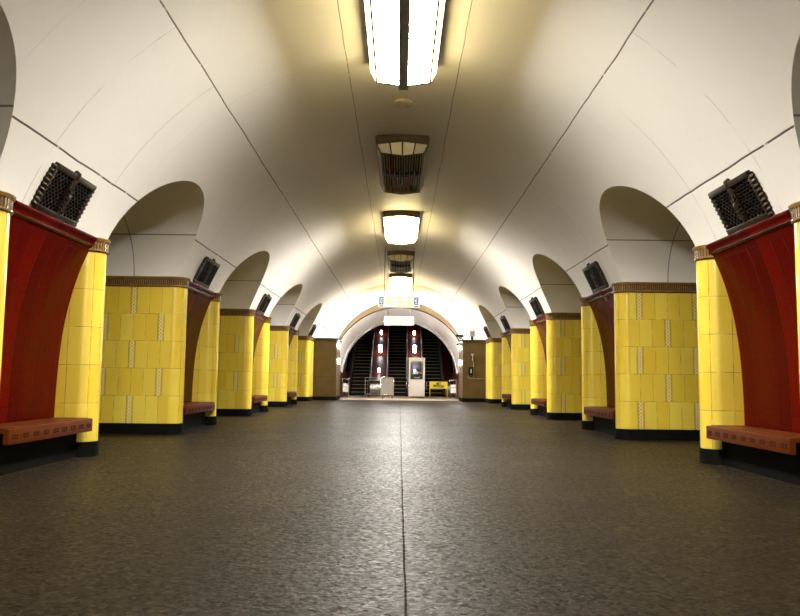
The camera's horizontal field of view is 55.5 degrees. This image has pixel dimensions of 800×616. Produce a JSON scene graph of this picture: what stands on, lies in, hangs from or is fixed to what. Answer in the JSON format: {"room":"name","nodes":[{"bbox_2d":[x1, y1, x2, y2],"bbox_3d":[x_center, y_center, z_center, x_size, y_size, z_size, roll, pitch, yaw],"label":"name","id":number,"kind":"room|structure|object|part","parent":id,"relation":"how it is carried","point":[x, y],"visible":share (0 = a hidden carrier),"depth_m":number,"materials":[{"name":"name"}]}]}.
{"room":"metro station","nodes":[
{"label":"metro station","id":0,"kind":"room"},
{"bbox_2d":[313,340,339,396],"bbox_3d":[-3.282,2.710,34.092,1.020,2.460,2.000,1,-5,0],"label":"wall","id":1,"kind":"structure","parent":0,"point":[326,368],"depth_m":33.11,"materials":[{"name":"brown stone"}]},
{"bbox_2d":[313,396,339,399],"bbox_3d":[-3.290,4.013,33.964,1.035,0.160,2.015,1,-5,0],"label":"baseboard","id":2,"kind":"structure","parent":1,"relation":"attached to","point":[314,397],"depth_m":32.96,"materials":[{"name":"black stone"}]},
{"bbox_2d":[314,338,341,341],"bbox_3d":[-3.242,1.443,34.183,1.070,0.080,2.050,1,-5,0],"label":"trim","id":3,"kind":"structure","parent":1,"relation":"attached to","point":[339,340],"depth_m":33.16,"materials":[{"name":"black paint"}]},
{"bbox_2d":[339,371,347,396],"bbox_3d":[-3.102,3.944,39.401,0.270,1.300,8.800,1,-5,0],"label":"wall","id":4,"kind":"structure","parent":0,"point":[343,375],"depth_m":38.62,"materials":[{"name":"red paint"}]},
{"bbox_2d":[340,308,458,373],"bbox_3d":[-0.009,1.645,36.890,6.424,2.990,4.230,1,-5,0],"label":"ceiling","id":5,"kind":"structure","parent":0,"point":[428,320],"depth_m":36.78,"materials":[{"name":"white paint"}]},
{"bbox_2d":[343,356,455,372],"bbox_3d":[0.022,-0.984,47.792,6.060,13.728,17.000,1,-5,0],"label":"ceiling","id":6,"kind":"structure","parent":0,"point":[345,364],"depth_m":42.66,"materials":[{"name":"paint"}]},
{"bbox_2d":[0,0,799,339],"bbox_3d":[0.030,-1.688,14.366,12.300,2.596,40.300,1,-5,0],"label":"ceiling","id":7,"kind":"structure","parent":0,"point":[530,111],"depth_m":10.13,"materials":[{"name":"paint"}]},
{"bbox_2d":[30,162,96,226],"bbox_3d":[-3.709,-1.251,8.346,0.396,0.608,1.086,1,-5,0],"label":"ceiling vent","id":8,"kind":"object","parent":7,"relation":"in","point":[62,205],"visible":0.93,"depth_m":8.28,"materials":[{"name":"brown metal"}]},
{"bbox_3d":[-3.695,-1.281,7.862,0.116,0.490,0.116,26,-5,2],"label":"rope moulding","id":9,"kind":"part","parent":8,"relation":"part of","materials":[{"name":"brown metal"}]},
{"bbox_3d":[-3.696,-1.192,8.828,0.116,0.490,0.116,26,-5,2],"label":"rope moulding","id":10,"kind":"part","parent":8,"relation":"part of","materials":[{"name":"brown metal"}]},
{"bbox_2d":[193,256,219,288],"bbox_3d":[-3.716,-0.687,14.470,0.396,0.608,1.086,1,-5,0],"label":"ceiling vent","id":11,"kind":"object","parent":7,"relation":"in","point":[205,274],"visible":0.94,"depth_m":14.40,"materials":[{"name":"brown metal"}]},
{"bbox_3d":[-3.702,-0.717,13.986,0.116,0.490,0.116,26,-5,2],"label":"rope moulding","id":12,"kind":"part","parent":11,"relation":"part of","materials":[{"name":"brown metal"}]},
{"bbox_2d":[256,293,271,314],"bbox_3d":[-3.723,-0.123,20.594,0.396,0.608,1.086,1,-5,0],"label":"ceiling vent","id":13,"kind":"object","parent":7,"relation":"in","point":[265,300],"visible":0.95,"depth_m":20.51,"materials":[{"name":"brown metal"}]},
{"bbox_3d":[-3.708,-0.153,20.110,0.116,0.490,0.116,26,-5,2],"label":"rope moulding","id":14,"kind":"part","parent":13,"relation":"part of","materials":[{"name":"brown metal"}]},
{"bbox_2d":[289,313,300,328],"bbox_3d":[-3.730,0.441,26.718,0.396,0.608,1.086,1,-5,0],"label":"ceiling vent","id":15,"kind":"object","parent":7,"relation":"in","point":[296,317],"visible":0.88,"depth_m":26.61,"materials":[{"name":"brown metal"}]},
{"bbox_2d":[308,324,316,335],"bbox_3d":[-3.736,0.938,32.115,0.396,0.608,1.086,1,-5,0],"label":"ceiling vent","id":16,"kind":"object","parent":7,"relation":"in","point":[314,326],"visible":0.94,"depth_m":31.99,"materials":[{"name":"brown metal"}]},
{"bbox_2d":[378,247,419,307],"bbox_3d":[-0.028,-1.005,24.788,1.360,2.007,0.138,1,-5,0],"label":"platform sign","id":17,"kind":"object","parent":7,"relation":"hanging from","point":[384,301],"visible":1,"depth_m":24.66,"materials":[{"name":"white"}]},
{"bbox_3d":[-0.037,-0.219,24.665,1.330,0.390,0.018,1,-5,0],"label":"lit panel","id":18,"kind":"part","parent":17,"relation":"part of","materials":[{"name":"white plastic"}]},
{"bbox_3d":[0.444,-1.202,24.815,0.055,1.597,0.055,-1,-6,22],"label":"hanger rod","id":19,"kind":"part","parent":17,"relation":"part of","materials":[{"name":"black paint"}]},
{"bbox_2d":[384,308,413,325],"bbox_3d":[-0.043,0.224,34.115,1.340,1.130,0.137,1,-5,0],"label":"exit sign","id":20,"kind":"object","parent":7,"relation":"hanging from","point":[390,321],"visible":0.99,"depth_m":34.02,"materials":[{"name":"white plastic"}]},
{"bbox_3d":[-0.047,0.583,34.031,1.310,0.370,0.018,1,-5,0],"label":"lit panel","id":21,"kind":"part","parent":20,"relation":"part of","materials":[{"name":"white plastic"}]},
{"bbox_2d":[389,273,411,290],"bbox_3d":[0.023,-1.121,32.741,0.960,0.421,2.960,1,-5,0],"label":"ceiling lamp","id":22,"kind":"object","parent":7,"relation":"attached to","point":[398,281],"visible":1,"depth_m":31.31,"materials":[{"name":"white glass"}]},
{"bbox_2d":[389,273,411,279],"bbox_3d":[0.025,-1.221,32.750,0.960,0.220,2.960,1,-5,0],"label":"hood","id":23,"kind":"object","parent":22,"relation":"attached to","point":[393,276],"depth_m":31.30,"materials":[{"name":"metal"}]},
{"bbox_2d":[392,282,408,289],"bbox_3d":[0.021,-0.971,32.727,0.700,0.062,2.780,1,-5,0],"label":"diffuser","id":24,"kind":"object","parent":22,"relation":"attached to","point":[395,285],"depth_m":32.85,"materials":[{"name":"white plastic"}]},
{"bbox_2d":[387,250,414,272],"bbox_3d":[0.029,-1.637,27.135,0.960,0.421,2.960,1,-5,0],"label":"ceiling lamp","id":25,"kind":"object","parent":7,"relation":"attached to","point":[398,260],"visible":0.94,"depth_m":25.74,"materials":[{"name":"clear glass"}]},
{"bbox_2d":[387,250,414,259],"bbox_3d":[0.031,-1.738,27.144,0.960,0.220,2.960,1,-5,0],"label":"hood","id":26,"kind":"object","parent":25,"relation":"attached to","point":[395,254],"depth_m":25.70,"materials":[{"name":"brown metal"}]},
{"bbox_2d":[383,210,419,244],"bbox_3d":[0.036,-2.201,21.011,0.960,0.421,2.960,1,-5,0],"label":"ceiling lamp","id":27,"kind":"object","parent":7,"relation":"attached to","point":[400,226],"visible":1,"depth_m":19.99,"materials":[{"name":"white"}]},
{"bbox_2d":[388,224,414,243],"bbox_3d":[0.034,-2.052,20.997,0.700,0.062,2.780,1,-5,0],"label":"diffuser","id":28,"kind":"object","parent":27,"relation":"attached to","point":[398,233],"depth_m":20.98,"materials":[{"name":"white plastic"}]},
{"bbox_2d":[375,134,429,194],"bbox_3d":[0.043,-2.765,14.886,0.960,0.421,2.960,1,-5,0],"label":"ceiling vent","id":29,"kind":"object","parent":7,"relation":"attached to","point":[402,158],"visible":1,"depth_m":14.26,"materials":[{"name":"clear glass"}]},
{"bbox_2d":[393,99,412,107],"bbox_3d":[0.048,-3.201,11.894,0.300,0.072,0.300,1,-5,0],"label":"rosette","id":30,"kind":"object","parent":7,"relation":"attached to","point":[401,103],"visible":1,"depth_m":11.83,"materials":[{"name":"paint"}]},
{"bbox_2d":[364,0,444,90],"bbox_3d":[0.049,-3.301,8.860,0.912,0.460,2.960,1,-5,0],"label":"ceiling lamp","id":31,"kind":"object","parent":7,"relation":"attached to","point":[404,36],"visible":1,"depth_m":8.93,"materials":[{"name":"white glass"}]},
{"bbox_2d":[483,326,491,338],"bbox_3d":[3.732,1.027,32.115,0.396,0.608,1.086,1,-5,0],"label":"ceiling vent","id":32,"kind":"object","parent":7,"relation":"in","point":[485,328],"visible":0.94,"depth_m":32.02,"materials":[{"name":"brown metal"}]},
{"bbox_2d":[499,316,510,330],"bbox_3d":[3.738,0.529,26.718,0.396,0.608,1.086,1,-5,0],"label":"ceiling vent","id":33,"kind":"object","parent":7,"relation":"in","point":[503,319],"visible":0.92,"depth_m":26.63,"materials":[{"name":"brown metal"}]},
{"bbox_2d":[529,297,544,317],"bbox_3d":[3.745,-0.035,20.594,0.396,0.608,1.086,1,-5,0],"label":"ceiling vent","id":34,"kind":"object","parent":7,"relation":"in","point":[534,302],"visible":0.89,"depth_m":20.51,"materials":[{"name":"brown metal"}]},
{"bbox_3d":[3.731,-0.065,20.110,0.116,0.490,0.116,-25,-5,-2],"label":"rope moulding","id":35,"kind":"part","parent":34,"relation":"part of","materials":[{"name":"brown metal"}]},
{"bbox_2d":[581,261,608,293],"bbox_3d":[3.752,-0.599,14.470,0.396,0.608,1.086,1,-5,0],"label":"ceiling vent","id":36,"kind":"object","parent":7,"relation":"in","point":[595,277],"visible":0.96,"depth_m":14.40,"materials":[{"name":"brown metal"}]},
{"bbox_3d":[3.738,-0.629,13.986,0.116,0.490,0.116,-25,-5,-2],"label":"rope moulding","id":37,"kind":"part","parent":36,"relation":"part of","materials":[{"name":"brown metal"}]},
{"bbox_2d":[708,170,773,234],"bbox_3d":[3.758,-1.163,8.346,0.396,0.608,1.086,1,-5,0],"label":"ceiling vent","id":38,"kind":"object","parent":7,"relation":"in","point":[729,186],"visible":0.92,"depth_m":8.28,"materials":[{"name":"brown metal"}]},
{"bbox_3d":[3.744,-1.104,8.828,0.116,0.490,0.116,-25,-5,-2],"label":"rope moulding","id":39,"kind":"part","parent":38,"relation":"part of","materials":[{"name":"brown metal"}]},
{"bbox_3d":[3.744,-1.193,7.862,0.116,0.490,0.116,-25,-5,-2],"label":"rope moulding","id":40,"kind":"part","parent":38,"relation":"part of","materials":[{"name":"brown metal"}]},
{"bbox_2d":[0,396,799,615],"bbox_3d":[-0.022,2.721,17.826,18.000,0.150,48.000,1,-5,0],"label":"floor","id":41,"kind":"structure","parent":0,"point":[339,507],"depth_m":5.27,"materials":[{"name":"stone"}]},
{"bbox_2d":[0,417,92,475],"bbox_3d":[-3.972,1.475,8.215,0.492,0.476,1.992,1,-5,0],"label":"bench","id":42,"kind":"object","parent":41,"relation":"on","point":[28,444],"visible":1,"depth_m":8.11,"materials":[{"name":"red wood"}]},
{"bbox_3d":[-3.975,1.263,8.235,0.480,0.051,1.992,1,-5,0],"label":"seat","id":43,"kind":"part","parent":42,"relation":"part of","materials":[{"name":"red wood"}]},
{"bbox_2d":[0,191,110,456],"bbox_3d":[-4.923,0.356,8.317,2.444,2.700,2.928,1,-5,0],"label":"pylon","id":44,"kind":"object","parent":41,"relation":"on","point":[53,271],"visible":0.98,"depth_m":8.81,"materials":[{"name":"yellow tile"}]},
{"bbox_3d":[-4.112,0.216,8.331,0.542,2.160,2.000,1,-5,0],"label":"panel","id":45,"kind":"part","parent":44,"relation":"part of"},
{"bbox_3d":[-3.832,-0.908,8.435,0.155,0.135,2.000,1,-5,0],"label":"rail","id":46,"kind":"part","parent":44,"relation":"part of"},
{"bbox_3d":[-4.908,-0.898,8.433,2.444,0.180,2.928,1,-5,0],"label":"cornice","id":47,"kind":"part","parent":44,"relation":"part of","materials":[{"name":"brown metal"}]},
{"bbox_2d":[98,276,221,433],"bbox_3d":[-4.929,0.920,14.441,2.444,2.700,2.928,1,-5,0],"label":"pylon","id":48,"kind":"object","parent":41,"relation":"on","point":[161,333],"visible":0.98,"depth_m":13.08,"materials":[{"name":"yellow tile"}]},
{"bbox_3d":[-4.914,-0.334,14.557,2.444,0.180,2.928,1,-5,0],"label":"cornice","id":49,"kind":"part","parent":48,"relation":"part of","materials":[{"name":"brown metal"}]},
{"bbox_3d":[-4.119,0.780,14.455,0.542,2.160,2.000,1,-5,0],"label":"panel","id":50,"kind":"part","parent":48,"relation":"part of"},
{"bbox_3d":[-3.838,-0.344,14.559,0.155,0.135,2.000,1,-5,0],"label":"rail","id":51,"kind":"part","parent":48,"relation":"part of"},
{"bbox_2d":[183,402,214,430],"bbox_3d":[-3.979,2.039,14.339,0.492,0.476,1.992,1,-5,0],"label":"bench","id":52,"kind":"object","parent":41,"relation":"on","point":[193,412],"visible":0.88,"depth_m":14.32,"materials":[{"name":"brown wood"}]},
{"bbox_3d":[-3.982,1.827,14.359,0.480,0.051,1.992,1,-5,0],"label":"seat","id":53,"kind":"part","parent":52,"relation":"part of","materials":[{"name":"red wood"}]},
{"bbox_2d":[216,308,271,415],"bbox_3d":[-4.936,1.484,20.565,2.444,2.700,2.928,1,-5,0],"label":"pylon","id":54,"kind":"object","parent":41,"relation":"on","point":[244,334],"visible":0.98,"depth_m":19.21,"materials":[{"name":"yellow tile"}]},
{"bbox_3d":[-4.921,0.230,20.681,2.444,0.180,2.928,1,-5,0],"label":"cornice","id":55,"kind":"part","parent":54,"relation":"part of","materials":[{"name":"brown metal"}]},
{"bbox_3d":[-4.125,1.345,20.579,0.542,2.160,2.000,1,-5,0],"label":"panel","id":56,"kind":"part","parent":54,"relation":"part of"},
{"bbox_3d":[-3.845,0.220,20.683,0.155,0.135,2.000,1,-5,0],"label":"rail","id":57,"kind":"part","parent":54,"relation":"part of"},
{"bbox_2d":[251,395,267,413],"bbox_3d":[-3.985,2.603,20.463,0.492,0.476,1.992,1,-5,0],"label":"bench","id":58,"kind":"object","parent":41,"relation":"on","point":[256,399],"visible":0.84,"depth_m":20.60,"materials":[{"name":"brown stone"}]},
{"bbox_2d":[268,325,298,406],"bbox_3d":[-4.943,2.048,26.689,2.444,2.700,2.928,1,-5,0],"label":"pylon","id":59,"kind":"object","parent":41,"relation":"on","point":[283,345],"visible":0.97,"depth_m":25.35,"materials":[{"name":"yellow tile"}]},
{"bbox_3d":[-4.928,0.794,26.805,2.444,0.180,2.928,1,-5,0],"label":"cornice","id":60,"kind":"part","parent":59,"relation":"part of","materials":[{"name":"brown metal"}]},
{"bbox_3d":[-4.132,1.909,26.703,0.542,2.160,2.000,1,-5,0],"label":"panel","id":61,"kind":"part","parent":59,"relation":"part of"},
{"bbox_3d":[-3.852,0.784,26.807,0.155,0.135,2.000,1,-5,0],"label":"rail","id":62,"kind":"part","parent":59,"relation":"part of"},
{"bbox_2d":[287,391,296,404],"bbox_3d":[-3.992,3.167,26.587,0.492,0.476,1.992,1,-5,0],"label":"bench","id":63,"kind":"object","parent":41,"relation":"on","point":[290,394],"visible":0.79,"depth_m":26.85,"materials":[{"name":"brown wood"}]},
{"bbox_2d":[297,336,314,400],"bbox_3d":[-4.949,2.555,32.194,2.444,2.700,1.684,1,-5,0],"label":"pylon","id":64,"kind":"object","parent":41,"relation":"on","point":[305,343],"visible":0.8,"depth_m":31.46,"materials":[{"name":"yellow tile"}]},
{"bbox_3d":[-4.934,1.301,32.309,2.444,0.180,1.684,1,-5,0],"label":"cornice","id":65,"kind":"part","parent":64,"relation":"part of","materials":[{"name":"brown metal"}]},
{"bbox_2d":[342,379,349,397],"bbox_3d":[-2.718,3.999,37.990,0.440,0.941,0.120,1,-5,0],"label":"guard rail","id":66,"kind":"object","parent":41,"relation":"on","point":[345,386],"visible":1,"depth_m":37.98,"materials":[{"name":"metal"}]},
{"bbox_3d":[-2.717,3.979,37.992,0.260,0.420,0.024,1,-5,0],"label":"panel","id":67,"kind":"part","parent":66,"relation":"part of","materials":[{"name":"beige paint"}]},
{"bbox_2d":[345,345,353,395],"bbox_3d":[-2.824,1.181,48.001,0.160,8.386,14.180,1,-5,0],"label":"deck","id":68,"kind":"object","parent":41,"relation":"on","point":[351,351],"visible":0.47,"depth_m":43.04,"materials":[{"name":"red paint"}]},
{"bbox_2d":[348,328,374,396],"bbox_3d":[-2.168,1.543,47.767,1.186,9.398,14.619,1,-5,0],"label":"escalator","id":69,"kind":"object","parent":41,"relation":"on","point":[363,357],"visible":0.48,"depth_m":44.29,"materials":[{"name":"grey metal"}]},
{"bbox_3d":[-2.698,1.063,48.068,0.076,8.400,14.106,1,-5,0],"label":"handrail","id":70,"kind":"part","parent":69,"relation":"part of","materials":[{"name":"black rubber"}]},
{"bbox_3d":[-2.697,1.172,48.102,0.055,8.426,13.980,1,-5,0],"label":"balustrade","id":71,"kind":"part","parent":69,"relation":"part of","materials":[{"name":"metal"}]},
{"bbox_3d":[-1.628,1.075,48.068,0.076,8.400,14.106,1,-5,0],"label":"handrail","id":72,"kind":"part","parent":69,"relation":"part of","materials":[{"name":"black rubber"}]},
{"bbox_2d":[362,377,388,397],"bbox_3d":[-1.166,3.892,37.098,1.292,1.016,0.614,-2,-6,28],"label":"crowd barrier","id":73,"kind":"object","parent":41,"relation":"on","point":[366,377],"visible":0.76,"depth_m":37.18,"materials":[{"name":"metal"}]},
{"bbox_2d":[370,324,387,396],"bbox_3d":[-1.149,1.201,48.001,0.860,8.386,14.180,1,-5,0],"label":"deck","id":74,"kind":"object","parent":41,"relation":"on","point":[378,361],"visible":0.44,"depth_m":44.15,"materials":[{"name":"red paint"}]},
{"bbox_2d":[380,377,393,398],"bbox_3d":[-0.605,3.788,36.004,0.662,1.036,0.614,2,-5,-12],"label":"sign board","id":75,"kind":"object","parent":41,"relation":"on","point":[386,383],"visible":0.99,"depth_m":36.01,"materials":[{"name":"metal"}]},
{"bbox_2d":[386,326,407,396],"bbox_3d":[-0.139,1.567,47.767,1.186,9.398,14.619,1,-5,0],"label":"escalator","id":76,"kind":"object","parent":41,"relation":"on","point":[397,353],"visible":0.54,"depth_m":45.02,"materials":[{"name":"metal"}]},
{"bbox_3d":[-0.668,1.087,48.068,0.076,8.400,14.106,1,-5,0],"label":"handrail","id":77,"kind":"part","parent":76,"relation":"part of","materials":[{"name":"black rubber"}]},
{"bbox_3d":[0.402,1.099,48.068,0.076,8.400,14.106,1,-5,0],"label":"handrail","id":78,"kind":"part","parent":76,"relation":"part of","materials":[{"name":"black rubber"}]},
{"bbox_2d":[407,324,421,396],"bbox_3d":[0.861,1.225,48.001,0.820,8.386,14.180,1,-5,0],"label":"deck","id":79,"kind":"object","parent":41,"relation":"on","point":[411,340],"visible":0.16,"depth_m":45.45,"materials":[{"name":"red paint"}]},
{"bbox_2d":[406,358,426,397],"bbox_3d":[0.867,3.636,39.685,1.078,2.060,0.940,1,-5,0],"label":"booth","id":80,"kind":"object","parent":41,"relation":"on","point":[416,387],"visible":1,"depth_m":39.23,"materials":[{"name":"beige paint"}]},
{"bbox_2d":[411,372,421,378],"bbox_3d":[0.868,3.555,39.636,0.594,0.452,0.552,1,-5,0],"label":"control console","id":81,"kind":"object","parent":80,"relation":"on","point":[413,376],"visible":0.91,"depth_m":39.51,"materials":[{"name":"black plastic"}]},
{"bbox_2d":[420,326,444,397],"bbox_3d":[1.851,1.591,47.767,1.186,9.398,14.619,1,-5,0],"label":"escalator","id":82,"kind":"object","parent":41,"relation":"on","point":[430,347],"visible":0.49,"depth_m":45.01,"materials":[{"name":"metal"}]},
{"bbox_3d":[1.322,1.110,48.068,0.076,8.400,14.106,1,-5,0],"label":"handrail","id":83,"kind":"part","parent":82,"relation":"part of","materials":[{"name":"black rubber"}]},
{"bbox_3d":[2.388,1.233,48.102,0.055,8.426,13.980,1,-5,0],"label":"balustrade","id":84,"kind":"part","parent":82,"relation":"part of","materials":[{"name":"metal"}]},
{"bbox_3d":[2.392,1.123,48.068,0.076,8.400,14.106,1,-5,0],"label":"handrail","id":85,"kind":"part","parent":82,"relation":"part of","materials":[{"name":"black rubber"}]},
{"bbox_2d":[429,381,447,397],"bbox_3d":[2.019,4.277,39.853,0.970,0.840,0.450,1,-5,0],"label":"barrier","id":86,"kind":"object","parent":41,"relation":"on","point":[433,384],"visible":1,"depth_m":39.83,"materials":[{"name":"yellow paint"}]},
{"bbox_2d":[440,340,452,396],"bbox_3d":[2.668,1.247,48.001,0.455,8.386,14.180,1,-5,0],"label":"deck","id":87,"kind":"object","parent":41,"relation":"on","point":[444,351],"visible":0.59,"depth_m":43.17,"materials":[{"name":"red paint"}]},
{"bbox_2d":[449,380,457,398],"bbox_3d":[2.662,4.063,37.990,0.440,0.941,0.120,1,-5,0],"label":"guard rail","id":88,"kind":"object","parent":41,"relation":"on","point":[453,388],"visible":1,"depth_m":37.98,"materials":[{"name":"metal"}]},
{"bbox_3d":[2.662,4.043,37.992,0.260,0.420,0.024,1,-5,0],"label":"panel","id":89,"kind":"part","parent":88,"relation":"part of","materials":[{"name":"beige paint"}]},
{"bbox_2d":[485,338,501,403],"bbox_3d":[4.907,2.672,32.194,2.444,2.700,1.684,1,-5,0],"label":"pylon","id":90,"kind":"object","parent":41,"relation":"on","point":[493,345],"visible":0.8,"depth_m":31.46,"materials":[{"name":"yellow tile"}]},
{"bbox_3d":[4.921,1.418,32.309,2.444,0.180,1.684,1,-5,0],"label":"cornice","id":91,"kind":"part","parent":90,"relation":"part of","materials":[{"name":"brown metal"}]},
{"bbox_2d":[502,394,510,407],"bbox_3d":[3.936,3.261,26.587,0.492,0.476,1.992,1,-5,0],"label":"bench","id":92,"kind":"object","parent":41,"relation":"on","point":[505,396],"visible":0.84,"depth_m":26.69,"materials":[{"name":"brown wood"}]},
{"bbox_2d":[500,328,530,409],"bbox_3d":[4.913,2.165,26.689,2.444,2.700,2.928,1,-5,0],"label":"pylon","id":93,"kind":"object","parent":41,"relation":"on","point":[515,341],"visible":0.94,"depth_m":25.35,"materials":[{"name":"yellow tile"}]},
{"bbox_3d":[3.852,0.875,26.807,0.155,0.135,2.000,1,-5,0],"label":"rail","id":94,"kind":"part","parent":93,"relation":"part of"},
{"bbox_3d":[4.106,2.006,26.703,0.542,2.160,2.000,1,-5,0],"label":"panel","id":95,"kind":"part","parent":93,"relation":"part of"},
{"bbox_3d":[4.928,0.911,26.805,2.444,0.180,2.928,1,-5,0],"label":"cornice","id":96,"kind":"part","parent":93,"relation":"part of","materials":[{"name":"brown metal"}]},
{"bbox_2d":[531,398,546,416],"bbox_3d":[3.942,2.697,20.463,0.492,0.476,1.992,1,-5,0],"label":"bench","id":97,"kind":"object","parent":41,"relation":"on","point":[541,402],"visible":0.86,"depth_m":20.59,"materials":[{"name":"brown wood"}]},
{"bbox_2d":[529,312,581,419],"bbox_3d":[4.919,1.601,20.565,2.444,2.700,2.928,1,-5,0],"label":"pylon","id":98,"kind":"object","parent":41,"relation":"on","point":[555,337],"visible":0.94,"depth_m":19.21,"materials":[{"name":"yellow tile"}]},
{"bbox_3d":[3.859,0.311,20.683,0.155,0.135,2.000,1,-5,0],"label":"rail","id":99,"kind":"part","parent":98,"relation":"part of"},
{"bbox_3d":[4.112,1.442,20.579,0.542,2.160,2.000,1,-5,0],"label":"panel","id":100,"kind":"part","parent":98,"relation":"part of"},
{"bbox_3d":[4.934,0.347,20.681,2.444,0.180,2.928,1,-5,0],"label":"cornice","id":101,"kind":"part","parent":98,"relation":"part of","materials":[{"name":"tile"}]},
{"bbox_2d":[584,406,615,435],"bbox_3d":[3.949,2.133,14.339,0.492,0.476,1.992,1,-5,0],"label":"bench","id":102,"kind":"object","parent":41,"relation":"on","point":[604,419],"visible":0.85,"depth_m":14.34,"materials":[{"name":"brown wood"}]},
{"bbox_3d":[3.958,1.921,14.359,0.480,0.051,1.992,1,-5,0],"label":"seat","id":103,"kind":"part","parent":102,"relation":"part of","materials":[{"name":"red wood"}]},
{"bbox_2d":[579,282,699,440],"bbox_3d":[4.926,1.037,14.441,2.444,2.700,2.928,1,-5,0],"label":"pylon","id":104,"kind":"object","parent":41,"relation":"on","point":[639,340],"visible":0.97,"depth_m":13.08,"materials":[{"name":"yellow tile"}]},
{"bbox_3d":[3.865,-0.253,14.559,0.155,0.135,2.000,1,-5,0],"label":"rail","id":105,"kind":"part","parent":104,"relation":"part of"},
{"bbox_3d":[4.119,0.878,14.455,0.542,2.160,2.000,1,-5,0],"label":"panel","id":106,"kind":"part","parent":104,"relation":"part of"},
{"bbox_3d":[4.941,-0.217,14.557,2.444,0.180,2.928,1,-5,0],"label":"cornice","id":107,"kind":"part","parent":104,"relation":"part of","materials":[{"name":"brown metal"}]},
{"bbox_2d":[692,201,799,464],"bbox_3d":[4.933,0.473,8.317,2.444,2.700,2.928,1,-5,0],"label":"pylon","id":108,"kind":"object","parent":41,"relation":"on","point":[748,279],"visible":0.98,"depth_m":8.87,"materials":[{"name":"yellow tile"}]},
{"bbox_3d":[4.948,-0.781,8.433,2.444,0.180,2.928,1,-5,0],"label":"cornice","id":109,"kind":"part","parent":108,"relation":"part of","materials":[{"name":"brown metal"}]},
{"bbox_3d":[3.872,-0.817,8.435,0.155,0.135,2.000,1,-5,0],"label":"rail","id":110,"kind":"part","parent":108,"relation":"part of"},
{"bbox_3d":[4.126,0.314,8.331,0.542,2.160,2.000,1,-5,0],"label":"panel","id":111,"kind":"part","parent":108,"relation":"part of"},
{"bbox_2d":[706,425,799,485],"bbox_3d":[3.956,1.569,8.215,0.492,0.476,1.992,1,-5,0],"label":"bench","id":112,"kind":"object","parent":41,"relation":"on","point":[775,454],"visible":1,"depth_m":8.10,"materials":[{"name":"red wood"}]},
{"bbox_3d":[3.964,1.357,8.235,0.480,0.051,1.992,1,-5,0],"label":"seat","id":113,"kind":"part","parent":112,"relation":"part of","materials":[{"name":"red wood"}]},
{"bbox_2d":[316,284,483,340],"bbox_3d":[0.008,0.159,34.657,7.737,2.641,0.450,1,-5,0],"label":"wall","id":114,"kind":"structure","parent":0,"point":[346,313],"depth_m":34.45,"materials":[{"name":"paint"}]},
{"bbox_2d":[340,308,458,340],"bbox_3d":[0.001,0.728,34.830,5.531,1.584,0.064,1,-5,0],"label":"trim","id":115,"kind":"structure","parent":114,"relation":"attached to","point":[384,308],"depth_m":34.83,"materials":[{"name":"black paint"}]},
{"bbox_2d":[339,304,460,339],"bbox_3d":[0.004,0.553,34.374,5.538,1.804,0.024,1,-5,0],"label":"trim","id":116,"kind":"structure","parent":114,"relation":"attached to","point":[376,304],"depth_m":34.39,"materials":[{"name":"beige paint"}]},
{"bbox_2d":[451,373,458,398],"bbox_3d":[3.028,4.017,39.401,0.270,1.300,8.800,1,-5,0],"label":"wall","id":117,"kind":"structure","parent":0,"point":[455,376],"depth_m":39.51,"materials":[{"name":"red paint"}]},
{"bbox_2d":[341,321,457,373],"bbox_3d":[-0.012,1.883,38.088,5.837,2.743,0.060,1,-5,0],"label":"trim","id":118,"kind":"structure","parent":117,"relation":"attached to","point":[382,321],"depth_m":38.07,"materials":[{"name":"white paint"}]},
{"bbox_2d":[459,342,485,397],"bbox_3d":[3.237,2.787,34.092,1.020,2.460,2.000,1,-5,0],"label":"wall","id":119,"kind":"structure","parent":0,"point":[468,388],"depth_m":33.11,"materials":[{"name":"brown stone"}]},
{"bbox_2d":[468,367,473,375],"bbox_3d":[3.088,2.749,33.047,0.220,0.380,0.088,1,-5,0],"label":"intercom","id":120,"kind":"object","parent":119,"relation":"attached to","point":[470,369],"visible":1,"depth_m":33.02,"materials":[{"name":"black plastic"}]},
{"bbox_2d":[458,340,484,342],"bbox_3d":[3.227,1.520,34.183,1.070,0.080,2.050,1,-5,0],"label":"trim","id":121,"kind":"structure","parent":119,"relation":"attached to","point":[460,341],"depth_m":33.16,"materials":[{"name":"black paint"}]},
{"bbox_2d":[469,330,474,339],"bbox_3d":[3.176,1.203,33.479,0.260,0.420,0.250,1,-5,0],"label":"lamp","id":122,"kind":"object","parent":121,"relation":"on","point":[471,332],"visible":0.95,"depth_m":33.37,"materials":[{"name":"grey plastic"}]},
{"bbox_2d":[459,397,484,401],"bbox_3d":[3.214,4.091,33.964,1.035,0.160,2.015,1,-5,0],"label":"baseboard","id":123,"kind":"structure","parent":119,"relation":"attached to","point":[460,398],"depth_m":32.96,"materials":[{"name":"black stone"}]}
]}

